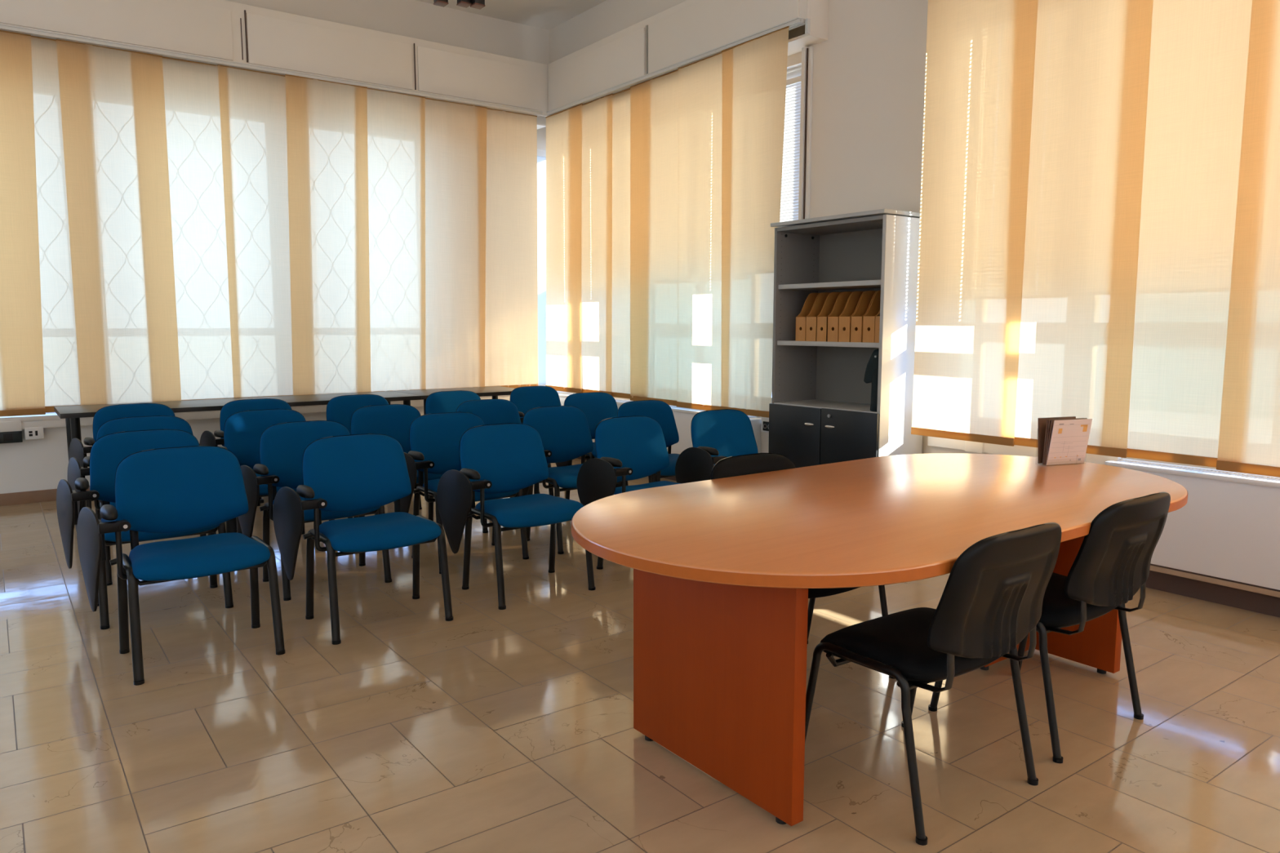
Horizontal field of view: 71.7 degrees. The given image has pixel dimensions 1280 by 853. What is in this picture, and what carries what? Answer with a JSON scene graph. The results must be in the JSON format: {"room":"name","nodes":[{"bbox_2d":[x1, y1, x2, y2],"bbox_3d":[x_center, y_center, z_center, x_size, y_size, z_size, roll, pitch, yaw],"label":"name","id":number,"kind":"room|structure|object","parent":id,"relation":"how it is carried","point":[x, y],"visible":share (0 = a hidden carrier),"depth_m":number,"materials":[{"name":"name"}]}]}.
{"room":"classroom","nodes":[
{"label":"classroom","id":0,"kind":"room"},
{"bbox_2d":[0,391,573,493],"bbox_3d":[-4.140,0.185,7.891,8.600,0.660,0.500,-5,8,-36],"label":"wall","id":1,"kind":"structure","parent":0,"point":[33,464],"depth_m":7.11,"materials":[{"name":"white paint"}]},
{"bbox_2d":[0,421,22,431],"bbox_3d":[-6.106,0.097,6.052,3.080,0.078,0.095,-5,8,-36],"label":"trim","id":2,"kind":"structure","parent":1,"relation":"attached to","point":[9,426],"depth_m":6.88,"materials":[{"name":"white plastic"}]},
{"bbox_2d":[0,431,22,443],"bbox_3d":[-5.140,0.097,6.769,0.680,0.093,0.083,-5,8,-36],"label":"strip","id":3,"kind":"object","parent":1,"relation":"attached to","point":[15,436],"visible":0.98,"depth_m":6.89,"materials":[{"name":"black plastic"}]},
{"bbox_2d":[3,433,13,440],"bbox_3d":[-4.915,0.084,6.885,0.060,0.057,0.004,-5,8,-36],"label":"outlet","id":4,"kind":"object","parent":3,"relation":"attached to","point":[6,437],"depth_m":6.88,"materials":[{"name":"black"}]},
{"bbox_2d":[24,426,44,439],"bbox_3d":[-4.806,0.050,7.020,0.124,0.098,0.080,-5,8,-36],"label":"socket","id":5,"kind":"object","parent":1,"relation":"attached to","point":[34,433],"visible":1,"depth_m":6.99,"materials":[{"name":"white plastic"}]},
{"bbox_2d":[0,485,89,506],"bbox_3d":[-4.190,0.506,7.571,8.100,0.095,0.012,-5,8,-36],"label":"baseboard","id":6,"kind":"structure","parent":1,"relation":"attached to","point":[42,495],"depth_m":7.06,"materials":[{"name":"brown stone"}]},
{"bbox_2d":[0,395,510,422],"bbox_3d":[-4.267,-0.129,7.561,8.050,0.040,0.340,-5,8,-36],"label":"trim","id":7,"kind":"structure","parent":1,"relation":"attached to","point":[49,415],"depth_m":7.02,"materials":[{"name":"white ceramic"}]},
{"bbox_2d":[21,395,510,429],"bbox_3d":[-4.211,-0.070,7.449,7.800,0.068,0.075,-5,8,-36],"label":"trim","id":8,"kind":"structure","parent":1,"relation":"attached to","point":[210,415],"depth_m":7.68,"materials":[{"name":"white ceramic"}]},
{"bbox_2d":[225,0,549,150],"bbox_3d":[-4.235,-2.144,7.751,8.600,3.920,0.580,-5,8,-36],"label":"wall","id":9,"kind":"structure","parent":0,"point":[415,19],"depth_m":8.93,"materials":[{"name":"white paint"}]},
{"bbox_2d":[0,23,542,116],"bbox_3d":[-4.139,-2.983,6.929,7.700,0.031,0.115,-5,8,-36],"label":"track","id":10,"kind":"object","parent":9,"relation":"attached to","point":[42,33],"visible":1,"depth_m":7.41,"materials":[{"name":"silver metal"}]},
{"bbox_2d":[0,30,45,416],"bbox_3d":[-4.881,-1.487,6.545,0.808,2.847,0.012,-5,8,-36],"label":"curtain","id":11,"kind":"object","parent":10,"relation":"hanging from","point":[22,393],"visible":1,"depth_m":6.69,"materials":[{"name":"fabric"}]},
{"bbox_2d":[31,35,80,412],"bbox_3d":[-4.561,-1.523,6.804,0.735,2.834,0.012,-5,8,-36],"label":"curtain","id":12,"kind":"object","parent":10,"relation":"hanging from","point":[60,364],"visible":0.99,"depth_m":6.83,"materials":[{"name":"fabric"}]},
{"bbox_2d":[56,39,181,404],"bbox_3d":[-4.145,-1.552,7.083,0.729,2.841,0.012,-5,8,-36],"label":"curtain","id":13,"kind":"object","parent":10,"relation":"hanging from","point":[113,100],"visible":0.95,"depth_m":7.07,"materials":[{"name":"fabric"}]},
{"bbox_2d":[162,56,233,400],"bbox_3d":[-3.759,-1.592,7.390,0.715,2.833,0.012,-5,8,-36],"label":"curtain","id":14,"kind":"object","parent":10,"relation":"hanging from","point":[191,88],"visible":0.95,"depth_m":7.43,"materials":[{"name":"fabric"}]},
{"bbox_2d":[217,64,293,398],"bbox_3d":[-3.232,-1.634,7.750,0.741,2.831,0.012,-5,8,-36],"label":"curtain","id":15,"kind":"object","parent":10,"relation":"hanging from","point":[253,110],"visible":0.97,"depth_m":7.68,"materials":[{"name":"fabric"}]},
{"bbox_2d":[284,74,370,395],"bbox_3d":[-2.801,-1.665,8.013,0.772,2.831,0.012,-5,8,-36],"label":"curtain","id":16,"kind":"object","parent":10,"relation":"hanging from","point":[326,121],"visible":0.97,"depth_m":8.00,"materials":[{"name":"fabric"}]},
{"bbox_2d":[367,88,425,391],"bbox_3d":[-2.355,-1.705,8.364,0.769,2.831,0.019,-5,8,-36],"label":"curtain","id":17,"kind":"object","parent":10,"relation":"hanging from","point":[396,121],"visible":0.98,"depth_m":8.39,"materials":[{"name":"fabric"}]},
{"bbox_2d":[425,97,487,389],"bbox_3d":[-1.847,-1.750,8.763,0.790,2.834,0.019,-5,8,-36],"label":"curtain","id":18,"kind":"object","parent":10,"relation":"hanging from","point":[455,133],"visible":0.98,"depth_m":8.77,"materials":[{"name":"fabric"}]},
{"bbox_2d":[484,107,538,388],"bbox_3d":[-1.361,-1.794,9.145,0.719,2.834,0.020,-5,8,-36],"label":"curtain","id":19,"kind":"object","parent":10,"relation":"hanging from","point":[511,317],"visible":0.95,"depth_m":9.16,"materials":[{"name":"fabric"}]},
{"bbox_2d":[0,0,548,128],"bbox_3d":[-4.273,-3.230,7.130,7.955,0.620,0.428,-5,8,-36],"label":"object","id":20,"kind":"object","parent":9,"relation":"attached to","point":[222,29],"depth_m":7.75,"materials":[{"name":"paint"}]},
{"bbox_2d":[537,148,546,386],"bbox_3d":[-1.522,-1.701,9.663,1.440,2.680,0.060,-5,8,-36],"label":"window","id":21,"kind":"structure","parent":9,"relation":"in","point":[541,153],"depth_m":9.95,"materials":[{"name":"glass"}]},
{"bbox_2d":[417,0,605,30],"bbox_3d":[-0.581,-3.625,2.838,8.900,0.150,12.700,-5,8,-36],"label":"ceiling","id":22,"kind":"structure","parent":0,"point":[547,15],"depth_m":9.08,"materials":[{"name":"white paint"}]},
{"bbox_2d":[433,0,484,8],"bbox_3d":[-1.127,-3.139,5.137,0.437,1.344,0.119,1,7,7],"label":"ceiling spotlight","id":23,"kind":"object","parent":22,"relation":"hanging from","point":[478,4],"visible":1,"depth_m":5.19,"materials":[{"name":"black paint"}]},
{"bbox_2d":[0,458,1279,852],"bbox_3d":[-0.613,1.113,3.174,8.600,0.100,12.400,-5,8,-36],"label":"floor","id":24,"kind":"structure","parent":0,"point":[486,729],"depth_m":3.13,"materials":[{"name":"tile"}]},
{"bbox_2d":[68,403,175,546],"bbox_3d":[-3.433,0.300,6.003,0.701,0.868,0.571,-5,8,-38],"label":"chair","id":25,"kind":"object","parent":24,"relation":"on","point":[77,450],"visible":0.2,"depth_m":6.08,"materials":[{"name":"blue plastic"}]},
{"bbox_2d":[66,415,216,586],"bbox_3d":[-2.896,0.400,5.142,0.701,0.868,0.571,-5,8,-34],"label":"chair","id":26,"kind":"object","parent":24,"relation":"on","point":[75,471],"visible":0.18,"depth_m":5.22,"materials":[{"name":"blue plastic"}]},
{"bbox_2d":[56,429,233,630],"bbox_3d":[-2.498,0.480,4.445,0.701,0.868,0.571,-5,8,-35],"label":"chair","id":27,"kind":"object","parent":24,"relation":"on","point":[108,451],"visible":0.34,"depth_m":4.46,"materials":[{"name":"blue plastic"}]},
{"bbox_2d":[53,397,263,508],"bbox_3d":[-3.688,0.230,6.891,1.376,0.800,0.683,-5,8,-36],"label":"desk","id":28,"kind":"object","parent":24,"relation":"on","point":[72,415],"visible":0.28,"depth_m":6.68,"materials":[{"name":"laminate"}]},
{"bbox_2d":[76,445,284,685],"bbox_3d":[-1.985,0.554,3.807,0.701,0.868,0.571,-5,8,-37],"label":"chair","id":29,"kind":"object","parent":24,"relation":"on","point":[181,489],"visible":1,"depth_m":3.84,"materials":[{"name":"blue fabric"}]},
{"bbox_2d":[199,398,291,532],"bbox_3d":[-2.762,0.255,6.397,0.701,0.868,0.571,-5,8,-36],"label":"chair","id":30,"kind":"object","parent":24,"relation":"on","point":[207,437],"visible":0.12,"depth_m":6.48,"materials":[{"name":"blue fabric"}]},
{"bbox_2d":[217,408,336,551],"bbox_3d":[-2.354,0.350,5.575,0.701,0.868,0.571,-4,8,-34],"label":"chair","id":31,"kind":"object","parent":24,"relation":"on","point":[242,430],"visible":0.23,"depth_m":5.67,"materials":[{"name":"blue fabric"}]},
{"bbox_2d":[237,420,391,600],"bbox_3d":[-1.821,0.431,4.877,0.701,0.868,0.571,-5,8,-36],"label":"chair","id":32,"kind":"object","parent":24,"relation":"on","point":[282,446],"visible":0.45,"depth_m":4.91,"materials":[{"name":"blue fabric"}]},
{"bbox_2d":[248,391,421,406],"bbox_3d":[-2.621,0.140,7.672,1.266,0.800,0.683,-5,8,-36],"label":"desk","id":33,"kind":"object","parent":24,"relation":"on","point":[390,396],"visible":0.22,"depth_m":7.59,"materials":[{"name":"laminate"}]},
{"bbox_2d":[272,433,453,644],"bbox_3d":[-1.347,0.503,4.250,0.701,0.868,0.571,-5,8,-36],"label":"chair","id":34,"kind":"object","parent":24,"relation":"on","point":[353,473],"visible":1,"depth_m":4.27,"materials":[{"name":"blue fabric"}]},
{"bbox_2d":[326,394,422,518],"bbox_3d":[-2.129,0.209,6.796,0.701,0.868,0.571,-5,8,-37],"label":"chair","id":35,"kind":"object","parent":24,"relation":"on","point":[340,409],"visible":0.11,"depth_m":6.90,"materials":[{"name":"blue fabric"}]},
{"bbox_2d":[351,404,443,520],"bbox_3d":[-1.655,0.310,5.922,0.701,0.868,0.571,-5,8,-37],"label":"chair","id":36,"kind":"object","parent":24,"relation":"on","point":[393,420],"visible":0.21,"depth_m":6.09,"materials":[{"name":"blue fabric"}]},
{"bbox_2d":[394,386,514,414],"bbox_3d":[-1.667,0.059,8.370,1.096,0.800,0.683,-5,8,-36],"label":"desk","id":37,"kind":"object","parent":24,"relation":"on","point":[494,391],"visible":0.12,"depth_m":8.23,"materials":[{"name":"laminate"}]},
{"bbox_2d":[393,412,528,573],"bbox_3d":[-1.120,0.374,5.365,0.701,0.868,0.571,-5,8,-36],"label":"chair","id":38,"kind":"object","parent":24,"relation":"on","point":[435,437],"visible":0.48,"depth_m":5.43,"materials":[{"name":"blue fabric"}]},
{"bbox_2d":[425,390,511,497],"bbox_3d":[-1.467,0.163,7.196,0.701,0.868,0.571,-5,8,-36],"label":"chair","id":39,"kind":"object","parent":24,"relation":"on","point":[442,402],"visible":0.15,"depth_m":7.33,"materials":[{"name":"blue fabric"}]},
{"bbox_2d":[456,399,554,533],"bbox_3d":[-1.045,0.259,6.358,0.701,0.868,0.571,-5,8,-35],"label":"chair","id":40,"kind":"object","parent":24,"relation":"on","point":[491,411],"visible":0.17,"depth_m":6.55,"materials":[{"name":"blue fabric"}]},
{"bbox_2d":[436,422,595,609],"bbox_3d":[-0.684,0.447,4.734,0.701,0.868,0.571,-5,8,-36],"label":"chair","id":41,"kind":"object","parent":24,"relation":"on","point":[499,458],"visible":0.98,"depth_m":4.74,"materials":[{"name":"blue fabric"}]},
{"bbox_2d":[510,386,589,493],"bbox_3d":[-0.859,0.097,7.763,0.701,0.868,0.571,-5,8,-37],"label":"chair","id":42,"kind":"object","parent":24,"relation":"on","point":[526,398],"visible":0.2,"depth_m":7.92,"materials":[{"name":"blue fabric"}]},
{"bbox_2d":[514,405,628,554],"bbox_3d":[-0.487,0.324,5.803,0.701,0.868,0.571,-5,8,-36],"label":"chair","id":43,"kind":"object","parent":24,"relation":"on","point":[564,432],"visible":0.47,"depth_m":5.94,"materials":[{"name":"blue fabric"}]},
{"bbox_2d":[555,391,651,499],"bbox_3d":[-0.323,0.183,7.022,0.701,0.868,0.571,-5,8,-35],"label":"chair","id":44,"kind":"object","parent":24,"relation":"on","point":[597,406],"visible":0.23,"depth_m":7.19,"materials":[{"name":"blue fabric"}]},
{"bbox_2d":[577,415,681,569],"bbox_3d":[0.024,0.401,5.132,0.701,0.868,0.571,-5,8,-38],"label":"chair","id":45,"kind":"object","parent":24,"relation":"on","point":[628,448],"visible":0.48,"depth_m":5.23,"materials":[{"name":"blue fabric"}]},
{"bbox_2d":[616,400,679,487],"bbox_3d":[0.125,0.271,6.262,0.701,0.868,0.571,-5,8,-37],"label":"chair","id":46,"kind":"object","parent":24,"relation":"on","point":[660,411],"visible":0.28,"depth_m":6.47,"materials":[{"name":"blue fabric"}]},
{"bbox_2d":[558,393,760,480],"bbox_3d":[0.046,0.113,8.460,0.213,0.672,2.940,-5,8,-36],"label":"base cabinet","id":47,"kind":"object","parent":24,"relation":"on","point":[683,417],"visible":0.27,"depth_m":7.84,"materials":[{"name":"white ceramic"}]},
{"bbox_2d":[564,394,756,417],"bbox_3d":[0.058,-0.210,8.434,0.105,0.010,2.904,-5,8,-36],"label":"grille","id":48,"kind":"object","parent":47,"relation":"attached to","point":[617,400],"depth_m":8.05,"materials":[{"name":"white metal"}]},
{"bbox_2d":[675,408,758,483],"bbox_3d":[0.606,0.352,5.555,0.701,0.868,0.571,-5,8,-35],"label":"chair","id":49,"kind":"object","parent":24,"relation":"on","point":[717,435],"visible":0.34,"depth_m":5.66,"materials":[{"name":"blue fabric"}]},
{"bbox_2d":[710,453,895,679],"bbox_3d":[0.632,0.579,3.601,0.580,0.869,0.607,-5,8,-36],"label":"chair","id":50,"kind":"object","parent":24,"relation":"on","point":[750,464],"visible":0.23,"depth_m":3.72,"materials":[{"name":"black paint"}]},
{"bbox_2d":[768,208,922,467],"bbox_3d":[1.431,-0.373,6.252,0.502,2.145,1.014,-5,8,-36],"label":"bookcase","id":51,"kind":"object","parent":24,"relation":"on","point":[820,412],"visible":0.66,"depth_m":6.24,"materials":[{"name":"grey laminate"}]},
{"bbox_2d":[795,292,822,341],"bbox_3d":[1.273,-0.797,6.428,0.300,0.348,0.096,-5,8,-36],"label":"magazine file","id":52,"kind":"object","parent":51,"relation":"on","point":[801,319],"visible":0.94,"depth_m":6.38,"materials":[{"name":"brown cardboard"}]},
{"bbox_2d":[805,292,831,341],"bbox_3d":[1.333,-0.788,6.348,0.300,0.348,0.096,-5,8,-36],"label":"magazine file","id":53,"kind":"object","parent":51,"relation":"on","point":[811,324],"visible":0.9,"depth_m":6.31,"materials":[{"name":"brown cardboard"}]},
{"bbox_2d":[816,291,844,341],"bbox_3d":[1.391,-0.779,6.269,0.300,0.348,0.096,-5,8,-36],"label":"magazine file","id":54,"kind":"object","parent":51,"relation":"on","point":[822,319],"visible":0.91,"depth_m":6.22,"materials":[{"name":"brown cardboard"}]},
{"bbox_2d":[826,291,853,342],"bbox_3d":[1.452,-0.769,6.187,0.300,0.348,0.096,-5,8,-36],"label":"magazine file","id":55,"kind":"object","parent":51,"relation":"on","point":[842,302],"visible":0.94,"depth_m":6.14,"materials":[{"name":"brown cardboard"}]},
{"bbox_2d":[838,290,866,342],"bbox_3d":[1.512,-0.760,6.106,0.300,0.348,0.096,-5,8,-36],"label":"magazine file","id":56,"kind":"object","parent":51,"relation":"on","point":[844,331],"visible":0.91,"depth_m":6.06,"materials":[{"name":"brown cardboard"}]},
{"bbox_2d":[850,290,877,342],"bbox_3d":[1.574,-0.750,6.022,0.300,0.348,0.096,-5,8,-36],"label":"magazine file","id":57,"kind":"object","parent":51,"relation":"on","point":[856,319],"visible":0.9,"depth_m":5.98,"materials":[{"name":"brown cardboard"}]},
{"bbox_2d":[863,348,879,411],"bbox_3d":[1.557,-0.310,5.869,0.124,0.412,0.184,-5,8,-36],"label":"cloth bag","id":58,"kind":"object","parent":51,"relation":"on","point":[871,375],"visible":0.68,"depth_m":5.82,"materials":[{"name":"black"}]},
{"bbox_2d":[862,290,880,342],"bbox_3d":[1.635,-0.741,5.939,0.300,0.348,0.096,-5,8,-36],"label":"magazine file","id":59,"kind":"object","parent":51,"relation":"on","point":[868,322],"visible":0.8,"depth_m":5.89,"materials":[{"name":"brown cardboard"}]},
{"bbox_2d":[874,311,879,342],"bbox_3d":[1.694,-0.732,5.860,0.300,0.348,0.096,-5,8,-36],"label":"magazine file","id":60,"kind":"object","parent":51,"relation":"on","point":[877,317],"visible":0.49,"depth_m":5.81,"materials":[{"name":"brown cardboard"}]},
{"bbox_2d":[571,453,1187,826],"bbox_3d":[0.960,0.645,3.299,2.618,0.800,1.302,-5,8,-36],"label":"meeting table","id":61,"kind":"object","parent":24,"relation":"on","point":[725,569],"visible":0.89,"depth_m":2.78,"materials":[{"name":"brown wood"}]},
{"bbox_3d":[1.879,0.083,3.941,0.224,0.170,0.067,-2,7,-19],"label":"holder","id":62,"kind":"object","parent":61,"relation":"on","visible":0},
{"bbox_2d":[1037,416,1075,463],"bbox_3d":[1.869,0.060,3.968,0.208,0.202,0.019,-2,7,-19],"label":"leaflet","id":63,"kind":"object","parent":62,"relation":"in","point":[1042,422],"visible":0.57,"depth_m":3.94,"materials":[{"name":"brown"}]},
{"bbox_2d":[1042,417,1079,464],"bbox_3d":[1.882,0.065,3.932,0.208,0.200,0.020,-2,7,-19],"label":"leaflet","id":64,"kind":"object","parent":62,"relation":"in","point":[1047,420],"visible":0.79,"depth_m":3.90,"materials":[{"name":"brown"}]},
{"bbox_2d":[1044,418,1082,465],"bbox_3d":[1.889,0.068,3.912,0.208,0.199,0.029,-2,7,-19],"label":"leaflet","id":65,"kind":"object","parent":62,"relation":"in","point":[1052,421],"visible":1,"depth_m":3.87,"materials":[{"name":"brown"}]},
{"bbox_2d":[1043,417,1087,464],"bbox_3d":[1.885,0.066,3.922,0.208,0.201,0.024,-2,7,-19],"label":"leaflet","id":66,"kind":"object","parent":62,"relation":"in","point":[1050,420],"visible":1,"depth_m":3.89,"materials":[{"name":"brown"}]},
{"bbox_2d":[1046,418,1092,465],"bbox_3d":[1.893,0.068,3.901,0.210,0.201,0.036,-2,7,-19],"label":"leaflet","id":67,"kind":"object","parent":62,"relation":"in","point":[1069,438],"visible":1,"depth_m":3.90,"materials":[{"name":"beige paper"}]},
{"bbox_2d":[1052,423,1088,460],"bbox_3d":[1.891,0.070,3.899,0.195,0.174,0.028,-2,7,-19],"label":"print","id":68,"kind":"object","parent":67,"relation":"attached to","point":[1069,441],"depth_m":3.90,"materials":[{"name":"grey paper"}]},
{"bbox_2d":[1053,424,1088,457],"bbox_3d":[1.898,0.066,3.900,0.160,0.146,0.023,-2,7,-19],"label":"print","id":69,"kind":"object","parent":67,"relation":"attached to","point":[1070,441],"depth_m":3.90,"materials":[{"name":"white paper"}]},
{"bbox_2d":[804,522,1062,845],"bbox_3d":[0.889,0.682,2.705,0.580,0.869,0.607,-5,8,-35],"label":"chair","id":70,"kind":"object","parent":24,"relation":"on","point":[993,595],"visible":0.99,"depth_m":2.48,"materials":[{"name":"black plastic"}]},
{"bbox_2d":[928,492,1170,764],"bbox_3d":[1.476,0.630,3.159,0.580,0.869,0.607,-5,8,-36],"label":"chair","id":71,"kind":"object","parent":24,"relation":"on","point":[1112,562],"visible":0.89,"depth_m":2.91,"materials":[{"name":"black paint"}]},
{"bbox_2d":[1104,458,1279,617],"bbox_3d":[4.226,0.765,2.820,0.213,0.672,5.360,-5,8,-36],"label":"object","id":72,"kind":"object","parent":24,"relation":"on","point":[1222,547],"visible":0.8,"depth_m":4.45,"materials":[{"name":"white paint"}]},
{"bbox_2d":[1116,460,1279,481],"bbox_3d":[4.240,0.443,2.790,0.105,0.010,5.316,-5,8,-36],"label":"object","id":73,"kind":"object","parent":72,"relation":"attached to","point":[1134,462],"depth_m":4.59,"materials":[{"name":"white metal"}]},
{"bbox_2d":[548,0,995,454],"bbox_3d":[2.731,-1.496,5.194,0.480,4.620,12.150,-5,8,-36],"label":"wall","id":74,"kind":"structure","parent":0,"point":[869,72],"depth_m":6.33,"materials":[{"name":"white paint"}]},
{"bbox_2d":[573,392,630,399],"bbox_3d":[-0.152,-1.656,9.102,0.060,2.800,2.450,-5,8,-36],"label":"window","id":75,"kind":"structure","parent":74,"relation":"in","point":[573,393],"depth_m":9.27,"materials":[{"name":"white paint"}]},
{"bbox_2d":[546,17,810,115],"bbox_3d":[0.129,-3.043,7.763,0.095,0.103,3.570,-5,8,-36],"label":"track","id":76,"kind":"object","parent":74,"relation":"attached to","point":[794,23],"visible":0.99,"depth_m":7.41,"materials":[{"name":"silver metal"}]},
{"bbox_2d":[545,103,582,393],"bbox_3d":[-0.795,-1.785,9.151,0.014,2.854,0.772,-5,8,-36],"label":"curtain","id":77,"kind":"object","parent":76,"relation":"hanging from","point":[564,127],"visible":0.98,"depth_m":9.13,"materials":[{"name":"fabric"}]},
{"bbox_2d":[581,93,613,395],"bbox_3d":[-0.499,-1.743,8.788,0.013,2.854,0.813,-5,8,-36],"label":"curtain","id":78,"kind":"object","parent":76,"relation":"hanging from","point":[597,114],"visible":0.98,"depth_m":8.68,"materials":[{"name":"fabric"}]},
{"bbox_2d":[611,88,630,399],"bbox_3d":[-0.102,-1.683,8.287,0.013,2.857,0.735,-5,8,-36],"label":"curtain","id":79,"kind":"object","parent":76,"relation":"hanging from","point":[620,343],"visible":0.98,"depth_m":8.39,"materials":[{"name":"fabric"}]},
{"bbox_2d":[630,69,678,405],"bbox_3d":[0.123,-1.638,7.951,0.014,2.869,0.719,-5,8,-36],"label":"curtain","id":80,"kind":"object","parent":76,"relation":"hanging from","point":[654,102],"visible":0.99,"depth_m":7.94,"materials":[{"name":"fabric"}]},
{"bbox_2d":[676,52,722,410],"bbox_3d":[0.532,-1.568,7.361,0.014,2.874,0.703,-5,8,-36],"label":"curtain","id":81,"kind":"object","parent":76,"relation":"hanging from","point":[700,82],"visible":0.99,"depth_m":7.40,"materials":[{"name":"fabric"}]},
{"bbox_2d":[720,26,789,417],"bbox_3d":[0.864,-1.514,6.879,0.012,2.869,0.728,-5,8,-36],"label":"curtain","id":82,"kind":"object","parent":76,"relation":"hanging from","point":[754,71],"visible":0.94,"depth_m":6.88,"materials":[{"name":"fabric"}]},
{"bbox_2d":[547,0,828,115],"bbox_3d":[0.224,-3.319,7.901,0.282,0.620,3.670,-5,8,-36],"label":"blind box","id":83,"kind":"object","parent":74,"relation":"attached to","point":[686,29],"depth_m":7.59,"materials":[{"name":"paint"}]},
{"bbox_2d":[760,417,768,432],"bbox_3d":[1.104,-0.026,7.152,0.035,0.170,0.340,-5,8,-36],"label":"trim","id":84,"kind":"structure","parent":74,"relation":"attached to","point":[763,419],"depth_m":7.26,"materials":[{"name":"white plastic"}]},
{"bbox_2d":[762,421,768,431],"bbox_3d":[1.041,-0.001,7.215,0.014,0.076,0.110,-5,8,-36],"label":"power socket","id":85,"kind":"object","parent":74,"relation":"attached to","point":[766,424],"visible":0.66,"depth_m":7.23,"materials":[{"name":"black plastic"}]},
{"bbox_2d":[760,68,801,417],"bbox_3d":[0.995,-1.477,7.554,0.060,2.800,1.420,-5,8,-36],"label":"window","id":86,"kind":"structure","parent":74,"relation":"in","point":[797,73],"depth_m":7.04,"materials":[{"name":"white paint"}]},
{"bbox_2d":[779,75,801,222],"bbox_3d":[1.127,-2.010,7.175,0.040,1.505,0.715,-5,8,-36],"label":"blind","id":87,"kind":"object","parent":86,"relation":"attached to","point":[791,148],"visible":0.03,"depth_m":7.04,"materials":[{"name":"white plastic"}]},
{"bbox_2d":[803,48,808,218],"bbox_3d":[1.259,-1.461,6.807,0.008,2.780,0.012,-5,8,-36],"label":"trim","id":88,"kind":"structure","parent":74,"relation":"attached to","point":[806,77],"depth_m":6.71,"materials":[{"name":"brown"}]},
{"bbox_2d":[798,45,813,219],"bbox_3d":[1.260,-1.427,6.815,0.050,2.870,0.075,-5,8,-36],"label":"trim","id":89,"kind":"structure","parent":74,"relation":"attached to","point":[803,76],"depth_m":6.71,"materials":[{"name":"white metal"}]},
{"bbox_2d":[927,435,1120,464],"bbox_3d":[2.324,0.141,5.482,0.060,0.100,1.250,-5,8,-36],"label":"trim","id":90,"kind":"structure","parent":74,"relation":"attached to","point":[966,446],"depth_m":5.58,"materials":[{"name":"white stone"}]},
{"bbox_2d":[1120,457,1216,469],"bbox_3d":[2.939,-1.174,4.930,0.060,2.800,2.620,-5,8,-36],"label":"window","id":91,"kind":"structure","parent":74,"relation":"in","point":[1129,458],"depth_m":4.97,"materials":[{"name":"white paint"}]},
{"bbox_3d":[3.748,-2.514,2.874,0.095,0.031,6.620,-5,8,-36],"label":"track","id":92,"kind":"object","parent":74,"relation":"attached to","visible":0},
{"bbox_2d":[911,0,1038,446],"bbox_3d":[2.008,-1.340,5.370,0.012,2.869,0.742,-5,8,-36],"label":"curtain","id":93,"kind":"object","parent":92,"relation":"hanging from","point":[980,54],"visible":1,"depth_m":5.36,"materials":[{"name":"fabric"}]},
{"bbox_2d":[1013,0,1153,457],"bbox_3d":[2.383,-1.289,4.900,0.012,2.863,0.777,-5,8,-36],"label":"curtain","id":94,"kind":"object","parent":92,"relation":"hanging from","point":[1091,64],"visible":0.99,"depth_m":4.84,"materials":[{"name":"fabric"}]},
{"bbox_2d":[1126,0,1252,467],"bbox_3d":[2.749,-1.237,4.440,0.012,2.861,0.700,-5,8,-36],"label":"curtain","id":95,"kind":"object","parent":92,"relation":"hanging from","point":[1198,59],"visible":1,"depth_m":4.46,"materials":[{"name":"fabric"}]},
{"bbox_2d":[1216,0,1279,477],"bbox_3d":[3.079,-1.177,3.961,0.012,2.869,0.705,-5,8,-36],"label":"curtain","id":96,"kind":"object","parent":92,"relation":"hanging from","point":[1249,437],"visible":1,"depth_m":4.21,"materials":[{"name":"fabric"}]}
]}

